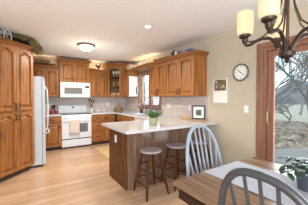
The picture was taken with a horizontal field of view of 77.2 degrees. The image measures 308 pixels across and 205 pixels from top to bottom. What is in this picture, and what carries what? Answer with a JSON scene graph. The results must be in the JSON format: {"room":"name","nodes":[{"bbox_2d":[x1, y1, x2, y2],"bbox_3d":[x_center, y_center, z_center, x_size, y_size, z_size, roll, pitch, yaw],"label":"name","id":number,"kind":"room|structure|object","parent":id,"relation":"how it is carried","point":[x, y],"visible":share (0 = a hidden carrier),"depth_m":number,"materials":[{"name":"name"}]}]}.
{"room":"kitchen with dining area","nodes":[
{"label":"kitchen with dining area","id":0,"kind":"room"},
{"bbox_2d":[33,56,117,121],"bbox_3d":[-2.446,-0.023,5.743,3.720,2.460,0.120,-1,2,-33],"label":"wall","id":1,"kind":"structure","parent":0,"point":[92,64],"depth_m":5.96,"materials":[{"name":"paint"}]},
{"bbox_2d":[33,64,58,96],"bbox_3d":[-2.892,-0.557,5.127,0.620,0.815,0.394,-1,2,-33],"label":"upper cabinet","id":2,"kind":"object","parent":1,"relation":"attached to","point":[50,74],"visible":0.74,"depth_m":5.05,"materials":[{"name":"brown wood"}]},
{"bbox_2d":[33,58,50,64],"bbox_3d":[-2.959,-1.057,5.082,0.432,0.186,0.160,-1,2,-33],"label":"storage basket","id":3,"kind":"object","parent":2,"relation":"on","point":[34,59],"visible":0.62,"depth_m":5.01,"materials":[{"name":"wicker"}]},
{"bbox_2d":[33,62,55,65],"bbox_3d":[-2.850,-0.986,5.014,0.631,0.102,0.152,-1,2,-33],"label":"greenery","id":4,"kind":"object","parent":2,"relation":"on","point":[51,64],"visible":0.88,"depth_m":5.02,"materials":[{"name":"brown"}]},
{"bbox_2d":[55,58,91,82],"bbox_3d":[-2.286,-0.877,5.496,0.910,0.627,0.434,-1,2,-33],"label":"upper cabinet","id":5,"kind":"object","parent":1,"relation":"attached to","point":[70,70],"visible":1,"depth_m":5.33,"materials":[{"name":"brown wood"}]},
{"bbox_2d":[58,82,89,97],"bbox_3d":[-2.261,-0.348,5.468,0.780,0.418,0.508,-1,2,-33],"label":"microwave","id":6,"kind":"object","parent":5,"relation":"attached to","point":[66,89],"visible":0.98,"depth_m":5.27,"materials":[{"name":"white plastic"}]},
{"bbox_2d":[89,69,106,96],"bbox_3d":[-1.744,-0.574,5.884,0.530,0.815,0.394,-1,2,-33],"label":"upper cabinet","id":7,"kind":"object","parent":1,"relation":"attached to","point":[97,78],"visible":0.98,"depth_m":5.75,"materials":[{"name":"brown wood"}]},
{"bbox_2d":[102,63,134,96],"bbox_3d":[-1.125,-0.683,6.084,0.818,1.025,0.723,-1,2,-33],"label":"upper cabinet","id":8,"kind":"object","parent":1,"relation":"attached to","point":[110,67],"visible":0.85,"depth_m":5.89,"materials":[{"name":"brown wood"}]},
{"bbox_2d":[109,76,118,87],"bbox_3d":[-1.117,-0.649,6.121,0.726,0.314,0.631,-1,2,-33],"label":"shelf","id":9,"kind":"object","parent":8,"relation":"attached to","point":[111,78],"depth_m":6.32,"materials":[{"name":"brown wood"}]},
{"bbox_2d":[45,96,209,118],"bbox_3d":[-1.414,0.080,4.162,3.440,0.412,3.660,-1,2,-33],"label":"backsplash","id":10,"kind":"structure","parent":1,"relation":"attached to","point":[179,105],"depth_m":5.43,"materials":[{"name":"tile"}]},
{"bbox_2d":[0,143,207,204],"bbox_3d":[-1.085,1.369,1.112,6.580,0.120,9.400,-1,2,-33],"label":"floor","id":11,"kind":"structure","parent":0,"point":[77,175],"depth_m":2.95,"materials":[{"name":"beige wood"}]},
{"bbox_2d":[0,37,35,181],"bbox_3d":[-2.376,0.125,3.209,0.782,2.275,0.572,-1,2,-33],"label":"pantry cabinet","id":12,"kind":"object","parent":11,"relation":"on","point":[16,58],"visible":1,"depth_m":3.24,"materials":[{"name":"brown wood"}]},
{"bbox_2d":[0,29,11,39],"bbox_3d":[-2.399,-1.097,3.120,0.098,0.174,0.137,0,1,12],"label":"lantern","id":13,"kind":"object","parent":12,"relation":"on","point":[3,29],"visible":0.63,"depth_m":3.12,"materials":[{"name":"paint"}]},
{"bbox_2d":[12,37,30,45],"bbox_3d":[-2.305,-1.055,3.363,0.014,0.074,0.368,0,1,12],"label":"planter box","id":14,"kind":"object","parent":12,"relation":"on","point":[13,38],"visible":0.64,"depth_m":3.33,"materials":[{"name":"black metal"}]},
{"bbox_2d":[0,29,43,55],"bbox_3d":[-2.405,-1.053,3.343,0.250,0.338,0.951,1,1,31],"label":"garland","id":15,"kind":"object","parent":12,"relation":"on","point":[34,43],"visible":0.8,"depth_m":3.51},
{"bbox_2d":[29,76,49,168],"bbox_3d":[-2.688,0.371,3.917,0.936,1.752,0.895,-1,2,-33],"label":"refrigerator","id":16,"kind":"object","parent":11,"relation":"on","point":[39,87],"visible":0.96,"depth_m":3.71,"materials":[{"name":"metal"}]},
{"bbox_2d":[45,116,60,150],"bbox_3d":[-2.716,0.785,5.107,0.400,0.872,0.666,-1,2,-33],"label":"base cabinet","id":17,"kind":"object","parent":11,"relation":"on","point":[53,138],"visible":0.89,"depth_m":4.88,"materials":[{"name":"brown wood"}]},
{"bbox_2d":[45,112,60,116],"bbox_3d":[-2.735,0.307,5.096,0.436,0.080,0.636,-1,2,-33],"label":"countertop","id":18,"kind":"structure","parent":17,"relation":"on","point":[58,114],"depth_m":4.98,"materials":[{"name":"stone"}]},
{"bbox_2d":[58,104,91,148],"bbox_3d":[-2.218,0.639,5.419,0.766,1.150,0.666,-1,2,-33],"label":"range","id":19,"kind":"object","parent":11,"relation":"on","point":[73,111],"visible":0.97,"depth_m":5.24,"materials":[{"name":"white metal"}]},
{"bbox_2d":[70,120,79,134],"bbox_3d":[-2.096,0.653,5.106,0.246,0.383,0.053,-1,2,-33],"label":"dish towel","id":20,"kind":"object","parent":19,"relation":"hanging from","point":[74,124],"visible":1,"depth_m":5.09,"materials":[{"name":"beige fabric"}]},
{"bbox_2d":[59,112,91,114],"bbox_3d":[-2.215,0.303,5.408,0.766,0.021,0.545,-1,2,-33],"label":"cooktop","id":21,"kind":"object","parent":19,"relation":"in","point":[62,113],"depth_m":5.27,"materials":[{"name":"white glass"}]},
{"bbox_2d":[90,114,103,144],"bbox_3d":[-1.751,0.771,5.747,0.362,0.872,0.660,-1,2,-33],"label":"base cabinet","id":22,"kind":"object","parent":11,"relation":"on","point":[97,129],"visible":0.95,"depth_m":5.50,"materials":[{"name":"brown wood"}]},
{"bbox_2d":[94,145,108,157],"bbox_3d":[-1.036,1.219,4.885,0.620,0.011,1.150,-1,2,-33],"label":"kitchen rug","id":23,"kind":"object","parent":11,"relation":"on","point":[104,150],"visible":0.3,"depth_m":4.97,"materials":[{"name":"fabric"}]},
{"bbox_2d":[104,114,114,142],"bbox_3d":[-1.459,0.767,5.936,0.325,0.872,0.666,-1,2,-33],"label":"base cabinet","id":24,"kind":"object","parent":11,"relation":"on","point":[108,118],"visible":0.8,"depth_m":5.66,"materials":[{"name":"brown wood"}]},
{"bbox_2d":[117,114,133,121],"bbox_3d":[-0.541,0.780,5.346,0.676,0.872,1.050,-1,2,-33],"label":"base cabinet","id":25,"kind":"object","parent":11,"relation":"on","point":[120,118],"visible":0.12,"depth_m":5.24,"materials":[{"name":"brown wood"}]},
{"bbox_2d":[133,147,169,201],"bbox_3d":[-0.044,0.967,2.731,0.386,0.619,0.384,-1,2,-33],"label":"bar stool","id":26,"kind":"object","parent":11,"relation":"on","point":[145,150],"visible":1,"depth_m":2.68,"materials":[{"name":"brown wood"}]},
{"bbox_2d":[109,127,204,190],"bbox_3d":[-0.010,0.817,3.671,1.648,0.872,1.092,-1,2,-33],"label":"base cabinet","id":27,"kind":"object","parent":11,"relation":"on","point":[124,155],"visible":0.55,"depth_m":3.04,"materials":[{"name":"brown wood"}]},
{"bbox_2d":[86,109,217,133],"bbox_3d":[-0.665,0.319,4.536,1.776,0.080,3.861,-1,2,-33],"label":"countertop","id":28,"kind":"structure","parent":27,"relation":"on","point":[165,121],"depth_m":3.20,"materials":[{"name":"stone"}]},
{"bbox_2d":[88,98,93,111],"bbox_3d":[-1.858,0.084,5.726,0.186,0.416,0.140,-1,2,-33],"label":"utensil crock","id":29,"kind":"object","parent":28,"relation":"on","point":[91,109],"visible":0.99,"depth_m":5.69,"materials":[{"name":"ceramic"}]},
{"bbox_2d":[113,103,122,111],"bbox_3d":[-1.129,0.152,6.112,0.334,0.263,0.240,0,1,7],"label":"bread basket","id":30,"kind":"object","parent":28,"relation":"on","point":[117,109],"visible":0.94,"depth_m":6.03,"materials":[{"name":"wicker"}]},
{"bbox_2d":[149,117,157,124],"bbox_3d":[-0.010,0.297,3.055,0.150,0.108,0.150,-1,2,-33],"label":"pot","id":31,"kind":"object","parent":28,"relation":"on","point":[153,120],"depth_m":3.00,"materials":[{"name":"ceramic"}]},
{"bbox_2d":[146,107,163,124],"bbox_3d":[0.000,0.207,3.070,0.283,0.286,0.313,-1,2,-33],"label":"potted herb","id":32,"kind":"object","parent":28,"relation":"on","point":[153,119],"visible":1,"depth_m":3.00,"materials":[{"name":"plant"}]},
{"bbox_2d":[181,118,206,120],"bbox_3d":[0.761,0.327,3.739,0.180,0.018,0.510,-1,2,-33],"label":"cutting board","id":33,"kind":"object","parent":28,"relation":"on","point":[181,118],"visible":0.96,"depth_m":3.63,"materials":[{"name":"brown wood"}]},
{"bbox_2d":[192,105,204,119],"bbox_3d":[0.849,0.187,3.674,0.244,0.264,0.087,0,1,17],"label":"picture frame","id":34,"kind":"object","parent":33,"relation":"on","point":[198,111],"visible":0.96,"depth_m":3.66,"materials":[{"name":"plastic"}]},
{"bbox_2d":[196,110,201,115],"bbox_3d":[0.845,0.192,3.662,0.110,0.114,0.021,0,1,17],"label":"print","id":35,"kind":"object","parent":34,"relation":"attached to","point":[198,112],"depth_m":3.66},
{"bbox_2d":[160,142,191,190],"bbox_3d":[0.353,0.961,3.010,0.386,0.619,0.384,-1,2,-33],"label":"bar stool","id":36,"kind":"object","parent":11,"relation":"on","point":[174,145],"visible":0.84,"depth_m":2.96,"materials":[{"name":"brown wood"}]},
{"bbox_2d":[183,139,211,175],"bbox_3d":[0.762,0.955,3.280,0.386,0.619,0.384,-1,2,-33],"label":"bar stool","id":37,"kind":"object","parent":11,"relation":"on","point":[193,140],"visible":0.56,"depth_m":3.23,"materials":[{"name":"brown wood"}]},
{"bbox_2d":[185,125,221,176],"bbox_3d":[0.569,0.760,1.679,0.474,1.078,0.529,-1,2,-33],"label":"chair","id":38,"kind":"object","parent":11,"relation":"on","point":[217,153],"visible":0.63,"depth_m":1.83,"materials":[{"name":"grey paint"}]},
{"bbox_2d":[173,157,295,204],"bbox_3d":[1.053,0.939,0.895,1.020,0.750,1.800,-1,2,-33],"label":"dining table","id":39,"kind":"object","parent":11,"relation":"on","point":[203,188],"visible":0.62,"depth_m":1.26,"materials":[{"name":"brown wood"}]},
{"bbox_2d":[203,161,307,204],"bbox_3d":[1.048,0.568,0.948,0.450,0.019,1.708,-1,2,-33],"label":"table runner","id":40,"kind":"object","parent":39,"relation":"on","point":[269,191],"visible":0.62,"depth_m":1.34,"materials":[{"name":"fabric"}]},
{"bbox_2d":[277,156,307,191],"bbox_3d":[0.979,0.458,1.219,0.498,0.188,0.365,-1,2,-33],"label":"potted plant","id":41,"kind":"object","parent":40,"relation":"on","point":[300,168],"visible":1,"depth_m":1.19,"materials":[{"name":"green plant"}]},
{"bbox_2d":[218,168,307,204],"bbox_3d":[0.579,0.779,0.830,0.529,1.078,0.474,-1,2,-33],"label":"chair","id":42,"kind":"object","parent":11,"relation":"on","point":[297,198],"visible":1,"depth_m":0.69,"materials":[{"name":"grey paint"}]},
{"bbox_2d":[0,0,307,63],"bbox_3d":[-1.085,-1.210,1.055,6.580,0.120,9.400,-1,2,-33],"label":"ceiling","id":43,"kind":"structure","parent":0,"point":[116,31],"depth_m":2.87,"materials":[{"name":"paint"}]},
{"bbox_2d":[77,43,94,52],"bbox_3d":[-1.428,-1.126,4.066,0.356,0.179,0.356,-1,2,-33],"label":"ceiling lamp","id":44,"kind":"object","parent":43,"relation":"attached to","point":[86,47],"visible":1,"depth_m":3.97,"materials":[{"name":"white glass"}]},
{"bbox_2d":[142,24,153,28],"bbox_3d":[-0.096,-1.188,3.026,0.180,0.009,0.180,-1,2,-33],"label":"recessed light","id":45,"kind":"object","parent":43,"relation":"in","point":[147,26],"visible":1,"depth_m":3.01,"materials":[{"name":"white glass"}]},
{"bbox_2d":[237,0,307,62],"bbox_3d":[0.903,-0.713,1.311,0.614,0.884,0.635,-1,2,-33],"label":"chandelier","id":46,"kind":"object","parent":43,"relation":"hanging from","point":[276,24],"visible":1,"depth_m":1.32,"materials":[{"name":"beige glass"}]},
{"bbox_2d":[127,4,307,168],"bbox_3d":[1.632,0.041,2.803,0.150,2.460,9.280,-1,2,-33],"label":"wall","id":47,"kind":"structure","parent":0,"point":[234,133],"depth_m":3.16,"materials":[{"name":"paint"}]},
{"bbox_2d":[124,70,138,96],"bbox_3d":[-0.692,-0.562,5.817,0.394,0.794,0.297,-1,2,-33],"label":"upper cabinet","id":48,"kind":"object","parent":47,"relation":"attached to","point":[127,73],"visible":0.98,"depth_m":5.73,"materials":[{"name":"brown wood"}]},
{"bbox_2d":[126,64,136,69],"bbox_3d":[-0.679,-1.048,5.838,0.270,0.175,0.190,-1,2,-33],"label":"wicker box","id":49,"kind":"object","parent":48,"relation":"on","point":[129,66],"visible":0.79,"depth_m":5.75,"materials":[{"name":"beige wicker"}]},
{"bbox_2d":[129,76,137,96],"bbox_3d":[-0.607,-0.479,5.751,0.300,0.600,0.014,-1,2,-33],"label":"notice board","id":50,"kind":"object","parent":48,"relation":"attached to","point":[133,80],"visible":1,"depth_m":5.74,"materials":[{"name":"paper"}]},
{"bbox_2d":[131,64,149,71],"bbox_3d":[-0.279,-0.937,5.266,0.275,0.088,1.050,-1,2,-33],"label":"shelf","id":51,"kind":"object","parent":47,"relation":"attached to","point":[145,65],"visible":0.68,"depth_m":5.18,"materials":[{"name":"brown wood"}]},
{"bbox_2d":[138,70,160,109],"bbox_3d":[-0.108,-0.355,5.361,0.130,1.080,1.180,-1,2,-33],"label":"window","id":52,"kind":"structure","parent":47,"relation":"in","point":[149,101],"depth_m":5.55,"materials":[{"name":"brown wood"}]},
{"bbox_2d":[147,58,166,96],"bbox_3d":[0.183,-0.544,4.508,0.374,0.815,0.722,-1,2,-33],"label":"upper cabinet","id":53,"kind":"object","parent":47,"relation":"attached to","point":[158,69],"visible":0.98,"depth_m":4.36,"materials":[{"name":"brown wood"}]},
{"bbox_2d":[165,49,209,96],"bbox_3d":[0.628,-0.529,3.834,0.374,0.815,0.882,-1,2,-33],"label":"upper cabinet","id":54,"kind":"object","parent":47,"relation":"attached to","point":[186,71],"visible":1,"depth_m":3.60,"materials":[{"name":"brown wood"}]},
{"bbox_2d":[213,78,226,102],"bbox_3d":[1.157,-0.204,3.377,0.005,0.415,0.290,-1,2,-33],"label":"wall calendar","id":55,"kind":"object","parent":47,"relation":"attached to","point":[219,85],"visible":1,"depth_m":3.37,"materials":[{"name":"paper"}]},
{"bbox_2d":[214,79,225,90],"bbox_3d":[1.155,-0.305,3.373,0.001,0.193,0.250,-1,2,-33],"label":"print","id":56,"kind":"object","parent":55,"relation":"attached to","point":[219,84],"depth_m":3.37},
{"bbox_2d":[233,64,248,80],"bbox_3d":[1.363,-0.474,3.033,0.032,0.274,0.274,-1,2,-33],"label":"wall clock","id":57,"kind":"object","parent":47,"relation":"attached to","point":[240,71],"visible":1,"depth_m":3.03,"materials":[{"name":"plastic"}]},
{"bbox_2d":[244,105,247,112],"bbox_3d":[1.423,0.102,2.978,0.008,0.116,0.070,-1,2,-33],"label":"light switch","id":58,"kind":"object","parent":47,"relation":"attached to","point":[245,106],"visible":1,"depth_m":2.98,"materials":[{"name":"white plastic"}]},
{"bbox_2d":[256,32,307,161],"bbox_3d":[2.096,0.227,2.075,0.162,2.120,1.927,-1,2,-33],"label":"door","id":59,"kind":"structure","parent":47,"relation":"in","point":[266,60],"depth_m":2.74,"materials":[{"name":"brown wood"}]},
{"label":"outside","id":60,"kind":"structure","parent":0,"visible":0},
{"bbox_2d":[274,104,307,149],"bbox_3d":[34.553,0.848,34.799,90.000,0.499,110.000,-1,2,-33],"label":"ground","id":61,"kind":"structure","parent":60,"point":[294,110],"depth_m":12.24,"materials":[{"name":"white snow"}]},
{"bbox_2d":[275,98,297,122],"bbox_3d":[7.614,0.583,11.562,2.019,1.814,1.124,0,1,15],"label":"bare tree","id":62,"kind":"object","parent":61,"relation":"on","point":[277,105],"visible":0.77,"depth_m":11.53,"materials":[{"name":"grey plant"}]},
{"bbox_2d":[274,148,307,164],"bbox_3d":[3.627,1.414,4.521,2.000,0.240,1.600,-1,2,-33],"label":"patio","id":63,"kind":"structure","parent":61,"relation":"on","point":[291,152],"depth_m":4.78,"materials":[{"name":"concrete"}]},
{"bbox_2d":[274,119,307,148],"bbox_3d":[6.369,1.290,9.187,8.574,0.282,7.057,-1,2,-33],"label":"fallen leaves","id":64,"kind":"object","parent":61,"relation":"on","point":[302,124],"visible":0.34,"depth_m":8.20,"materials":[{"name":"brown plant"}]},
{"bbox_2d":[275,51,307,96],"bbox_3d":[4.819,-0.889,7.310,6.230,4.881,3.737,0,1,6],"label":"bare tree","id":65,"kind":"object","parent":61,"relation":"on","point":[305,52],"visible":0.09,"depth_m":7.67,"materials":[{"name":"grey plant"}]},
{"bbox_2d":[275,80,307,104],"bbox_3d":[19.216,-2.201,38.018,87.982,9.396,111.487,-1,2,-33],"label":"treeline","id":66,"kind":"object","parent":61,"relation":"on","point":[297,96],"visible":0.04,"depth_m":49.08,"materials":[{"name":"grey"}]},
{"bbox_2d":[275,52,307,105],"bbox_3d":[7.032,-0.860,9.815,4.645,4.681,2.675,1,2,36],"label":"bare tree","id":67,"kind":"object","parent":61,"relation":"on","point":[278,61],"visible":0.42,"depth_m":9.70,"materials":[{"name":"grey plant"}]},
{"bbox_2d":[276,53,307,110],"bbox_3d":[9.963,-1.724,12.947,6.599,6.393,3.790,0,1,13],"label":"bare tree","id":68,"kind":"object","parent":61,"relation":"on","point":[277,64],"visible":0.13,"depth_m":13.15,"materials":[{"name":"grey plant"}]},
{"bbox_2d":[292,57,307,114],"bbox_3d":[15.773,-2.150,19.383,2.909,6.954,3.564,0,1,17],"label":"bare tree","id":69,"kind":"object","parent":61,"relation":"on","point":[303,91],"visible":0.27,"depth_m":19.65,"materials":[{"name":"grey plant"}]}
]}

